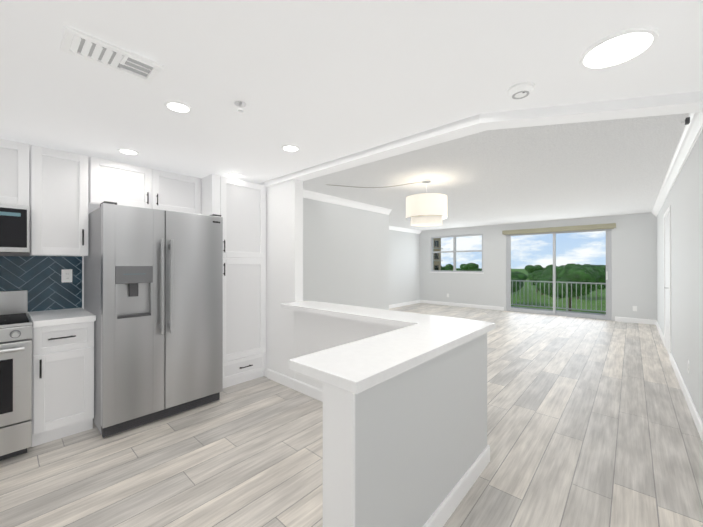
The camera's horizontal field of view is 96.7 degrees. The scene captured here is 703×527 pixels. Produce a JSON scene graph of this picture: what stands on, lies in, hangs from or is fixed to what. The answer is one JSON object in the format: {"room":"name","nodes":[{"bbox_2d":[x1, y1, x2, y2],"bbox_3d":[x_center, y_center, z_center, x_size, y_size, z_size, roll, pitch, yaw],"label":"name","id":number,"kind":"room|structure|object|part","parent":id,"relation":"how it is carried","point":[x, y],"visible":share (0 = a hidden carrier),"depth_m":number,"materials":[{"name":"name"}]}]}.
{"room":"kitchen","nodes":[
{"label":"kitchen","id":0,"kind":"room"},
{"bbox_2d":[34,198,390,311],"bbox_3d":[-1.619,0.102,3.923,0.150,2.440,7.000,0,0,42],"label":"wall","id":1,"kind":"structure","parent":0,"point":[359,257],"depth_m":5.50,"materials":[{"name":"white paint"}]},
{"bbox_2d":[0,256,81,311],"bbox_3d":[-2.937,0.159,2.337,0.003,0.489,1.409,0,0,42],"label":"tile backsplash","id":2,"kind":"structure","parent":1,"relation":"attached to","point":[38,278],"depth_m":2.68,"materials":[{"name":"blue tile"}]},
{"bbox_2d":[61,269,71,282],"bbox_3d":[-2.532,0.110,2.780,0.009,0.116,0.072,0,0,42],"label":"outlet","id":3,"kind":"object","parent":2,"relation":"attached to","point":[66,275],"visible":1,"depth_m":2.78,"materials":[{"name":"white plastic"}]},
{"bbox_2d":[0,139,88,255],"bbox_3d":[-2.692,-0.486,2.317,0.389,0.840,1.105,0,0,42],"label":"upper cabinet","id":4,"kind":"object","parent":1,"relation":"attached to","point":[48,187],"visible":0.88,"depth_m":2.45,"materials":[{"name":"white paint"}]},
{"bbox_2d":[0,204,29,255],"bbox_3d":[-2.775,-0.237,2.158,0.479,0.368,0.756,0,0,42],"label":"over-the-range microwave","id":5,"kind":"object","parent":4,"relation":"attached to","point":[14,230],"visible":1,"depth_m":2.25,"materials":[{"name":"silver metal"}]},
{"bbox_2d":[88,157,200,213],"bbox_3d":[-2.014,-0.707,3.074,0.389,0.395,0.910,0,0,42],"label":"upper cabinet","id":6,"kind":"object","parent":1,"relation":"attached to","point":[120,183],"visible":0.79,"depth_m":2.90,"materials":[{"name":"white paint"}]},
{"bbox_2d":[303,189,391,214],"bbox_3d":[-0.259,-1.063,5.271,0.078,0.105,3.180,0,0,42],"label":"crown molding","id":7,"kind":"structure","parent":1,"relation":"attached to","point":[308,194],"depth_m":5.40,"materials":[{"name":"white wood"}]},
{"bbox_2d":[264,179,302,378],"bbox_3d":[-0.973,0.102,3.699,1.110,2.440,0.110,0,0,42],"label":"wall","id":8,"kind":"structure","parent":0,"point":[284,242],"depth_m":3.43,"materials":[{"name":"white paint"}]},
{"bbox_2d":[267,369,293,388],"bbox_3d":[-0.786,1.269,3.446,0.495,0.105,0.014,0,0,42],"label":"baseboard","id":9,"kind":"structure","parent":8,"relation":"attached to","point":[282,379],"depth_m":3.43,"materials":[{"name":"white"}]},
{"bbox_2d":[0,303,702,526],"bbox_3d":[0.755,1.373,4.545,6.050,0.100,11.400,0,0,42],"label":"floor","id":10,"kind":"structure","parent":0,"point":[590,422],"depth_m":2.16,"materials":[{"name":"wood"}]},
{"bbox_2d":[0,290,31,460],"bbox_3d":[-2.666,0.769,2.060,0.749,1.100,0.762,0,0,42],"label":"range","id":11,"kind":"object","parent":10,"relation":"on","point":[15,380],"visible":1,"depth_m":2.09,"materials":[{"name":"grey metal"}]},
{"bbox_2d":[28,308,95,446],"bbox_3d":[-2.340,0.862,2.516,0.644,0.915,0.344,0,0,42],"label":"base cabinet","id":12,"kind":"object","parent":10,"relation":"on","point":[62,373],"visible":0.98,"depth_m":2.33,"materials":[{"name":"white paint"}]},
{"bbox_2d":[84,201,222,437],"bbox_3d":[-1.813,0.429,2.892,0.889,1.782,0.906,0,0,42],"label":"refrigerator","id":13,"kind":"object","parent":10,"relation":"on","point":[153,290],"visible":0.94,"depth_m":2.55,"materials":[{"name":"grey metal"}]},
{"bbox_2d":[201,174,265,387],"bbox_3d":[-1.402,0.209,3.571,0.634,2.225,0.634,0,0,42],"label":"pantry cabinet","id":14,"kind":"object","parent":10,"relation":"on","point":[239,206],"visible":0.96,"depth_m":3.40,"materials":[{"name":"white paint"}]},
{"bbox_2d":[281,301,494,526],"bbox_3d":[-0.222,0.862,2.246,1.943,0.915,1.450,0,0,42],"label":"peninsula breakfast bar","id":15,"kind":"object","parent":10,"relation":"on","point":[401,396],"visible":1,"depth_m":1.45,"materials":[{"name":"white paint"}]},
{"bbox_2d":[0,0,702,183],"bbox_3d":[-0.868,-1.036,1.542,4.150,0.168,4.455,0,0,42],"label":"ceiling soffit","id":16,"kind":"structure","parent":0,"point":[317,82],"depth_m":1.55,"materials":[{"name":"white paint"}]},
{"bbox_2d":[60,25,162,83],"bbox_3d":[-1.087,-0.943,1.433,0.228,0.017,0.350,0,0,42],"label":"diffuser","id":17,"kind":"object","parent":16,"relation":"attached to","point":[80,44],"visible":1,"depth_m":1.42,"materials":[{"name":"white plastic"}]},
{"bbox_2d":[117,148,138,154],"bbox_3d":[-1.893,-0.947,2.653,0.152,0.006,0.152,0,0,42],"label":"recessed light","id":18,"kind":"object","parent":16,"relation":"attached to","point":[127,151],"visible":0.96,"depth_m":2.64,"materials":[{"name":"white plastic"}]},
{"bbox_2d":[164,100,191,113],"bbox_3d":[-1.052,-0.948,1.898,0.152,0.006,0.152,0,0,42],"label":"recessed light","id":19,"kind":"object","parent":16,"relation":"attached to","point":[178,107],"visible":1,"depth_m":1.89,"materials":[{"name":"white plastic"}]},
{"bbox_2d":[228,173,242,176],"bbox_3d":[-1.244,-0.945,3.347,0.152,0.006,0.152,0,0,42],"label":"recessed light","id":20,"kind":"object","parent":16,"relation":"attached to","point":[235,175],"visible":1,"depth_m":3.35,"materials":[{"name":"white plastic"}]},
{"bbox_2d":[235,101,245,111],"bbox_3d":[-0.660,-0.929,1.856,0.064,0.044,0.064,0,0,42],"label":"sprinkler head","id":21,"kind":"object","parent":16,"relation":"attached to","point":[240,104],"visible":1,"depth_m":1.85},
{"bbox_2d":[281,145,299,151],"bbox_3d":[-0.501,-0.947,2.573,0.152,0.006,0.152,0,0,42],"label":"recessed light","id":22,"kind":"object","parent":16,"relation":"attached to","point":[290,148],"visible":1,"depth_m":2.57,"materials":[{"name":"white plastic"}]},
{"bbox_2d":[507,82,534,99],"bbox_3d":[0.920,-0.933,1.701,0.136,0.036,0.136,0,0,42],"label":"smoke detector","id":23,"kind":"object","parent":16,"relation":"attached to","point":[520,90],"visible":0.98,"depth_m":1.67,"materials":[{"name":"white plastic"}]},
{"bbox_2d":[579,26,658,69],"bbox_3d":[1.178,-0.946,1.389,0.270,0.012,0.270,0,0,42],"label":"ceiling light","id":24,"kind":"object","parent":16,"relation":"attached to","point":[618,48],"visible":0.98,"depth_m":1.37,"materials":[{"name":"white plastic"}]},
{"bbox_2d":[391,230,419,304],"bbox_3d":[0.895,0.112,9.123,0.150,2.440,4.400,0,0,42],"label":"wall","id":25,"kind":"structure","parent":0,"point":[405,246],"depth_m":9.92,"materials":[{"name":"white paint"}]},
{"bbox_2d":[389,300,419,308],"bbox_3d":[0.956,1.279,9.066,0.014,0.105,4.100,0,0,42],"label":"baseboard","id":26,"kind":"structure","parent":25,"relation":"attached to","point":[416,301],"depth_m":9.85,"materials":[{"name":"white wood"}]},
{"bbox_2d":[389,226,420,233],"bbox_3d":[0.980,-1.056,9.049,0.078,0.105,4.100,0,0,42],"label":"crown molding","id":27,"kind":"structure","parent":25,"relation":"attached to","point":[390,227],"depth_m":9.81,"materials":[{"name":"white wood"}]},
{"bbox_2d":[259,91,702,186],"bbox_3d":[0.361,-0.919,2.912,4.150,0.060,0.775,0,0,42],"label":"header beam","id":28,"kind":"structure","parent":0,"point":[679,103],"depth_m":1.96,"materials":[{"name":"white paint"}]},
{"bbox_2d":[303,113,688,230],"bbox_3d":[0.755,-1.177,4.550,6.050,0.120,11.400,0,0,42],"label":"ceiling","id":29,"kind":"structure","parent":0,"point":[613,167],"depth_m":3.92,"materials":[{"name":"white paint"}]},
{"bbox_2d":[326,182,419,187],"bbox_3d":[0.315,-1.078,4.306,1.349,0.071,0.010,0,0,8],"label":"cord","id":30,"kind":"object","parent":29,"relation":"hanging from","point":[375,187],"visible":0.96,"depth_m":4.30,"materials":[{"name":"beige plastic"}]},
{"bbox_2d":[406,179,447,225],"bbox_3d":[1.004,-0.819,4.191,0.544,0.594,0.544,0,0,42],"label":"pendant chandelier","id":31,"kind":"object","parent":29,"relation":"hanging from","point":[426,209],"visible":1,"depth_m":3.99,"materials":[{"name":"white fabric"}]},
{"bbox_2d":[420,213,656,320],"bbox_3d":[4.510,0.111,8.735,5.750,2.440,0.150,0,0,42],"label":"wall","id":32,"kind":"structure","parent":0,"point":[634,256],"depth_m":7.79,"materials":[{"name":"white paint"}]},
{"bbox_2d":[431,234,483,273],"bbox_3d":[3.273,-0.294,9.798,1.730,1.179,0.140,0,0,42],"label":"window","id":33,"kind":"structure","parent":32,"relation":"in","point":[454,251],"depth_m":9.83,"materials":[{"name":"grey"}]},
{"bbox_2d":[420,300,503,310],"bbox_3d":[3.316,1.281,9.694,2.630,0.105,0.014,0,0,42],"label":"baseboard","id":34,"kind":"structure","parent":32,"relation":"attached to","point":[421,301],"depth_m":9.58,"materials":[{"name":"white wood"}]},
{"bbox_2d":[506,229,611,319],"bbox_3d":[5.244,0.227,8.078,2.274,2.207,0.110,0,0,42],"label":"sliding door","id":35,"kind":"structure","parent":32,"relation":"in","point":[608,315],"depth_m":8.04,"materials":[{"name":"white metal"}]},
{"bbox_2d":[502,223,615,234],"bbox_3d":[5.164,-0.865,7.991,2.440,0.120,0.081,0,0,42],"label":"blind valance","id":36,"kind":"object","parent":32,"relation":"attached to","point":[567,228],"visible":1,"depth_m":7.84,"materials":[{"name":"beige fabric"}]},
{"bbox_2d":[615,317,654,324],"bbox_3d":[6.332,1.276,6.990,0.670,0.105,0.014,0,0,42],"label":"baseboard","id":37,"kind":"structure","parent":32,"relation":"attached to","point":[621,319],"depth_m":6.98,"materials":[{"name":"white wood"}]},
{"bbox_2d":[656,129,702,422],"bbox_3d":[2.951,0.100,2.578,0.150,2.440,11.400,0,0,42],"label":"wall","id":38,"kind":"structure","parent":0,"point":[684,199],"depth_m":3.02,"materials":[{"name":"white paint"}]},
{"bbox_2d":[655,320,663,343],"bbox_3d":[5.818,1.274,5.895,0.014,0.105,2.330,0,0,42],"label":"baseboard","id":39,"kind":"structure","parent":38,"relation":"attached to","point":[656,323],"depth_m":5.86,"materials":[{"name":"white"}]},
{"bbox_2d":[664,205,670,359],"bbox_3d":[4.677,0.266,4.657,0.055,2.115,1.030,0,0,42],"label":"door frame","id":40,"kind":"structure","parent":38,"relation":"attached to","point":[667,279],"depth_m":4.60,"materials":[{"name":"white wood"}]},
{"bbox_2d":[651,112,702,216],"bbox_3d":[4.354,-1.064,4.315,0.078,0.105,6.643,0,0,42],"label":"crown molding","id":41,"kind":"structure","parent":38,"relation":"attached to","point":[692,130],"depth_m":3.04,"materials":[{"name":"white wood"}]},
{"bbox_2d":[680,117,689,124],"bbox_3d":[2.503,-1.066,2.345,0.047,0.040,0.050,0,0,42],"label":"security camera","id":42,"kind":"object","parent":38,"relation":"attached to","point":[687,121],"visible":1,"depth_m":2.32,"materials":[{"name":"black plastic"}]},
{"bbox_2d":[670,353,702,442],"bbox_3d":[1.765,1.265,1.376,0.014,0.105,7.730,0,0,42],"label":"baseboard","id":43,"kind":"structure","parent":38,"relation":"attached to","point":[698,422],"depth_m":2.87,"materials":[{"name":"white"}]},
{"label":"outside","id":44,"kind":"structure","parent":0,"visible":0},
{"bbox_2d":[434,238,605,314],"bbox_3d":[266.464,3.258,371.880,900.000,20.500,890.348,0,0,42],"label":"view","id":45,"kind":"structure","parent":44,"point":[521,288],"depth_m":78.53,"materials":[{"name":"plant"}]},
{"bbox_3d":[5.831,0.961,8.611,3.640,0.860,1.410,0,0,42],"label":"balcony railing","id":46,"kind":"part","parent":45,"relation":"part of","materials":[{"name":"grey metal"}]}
]}

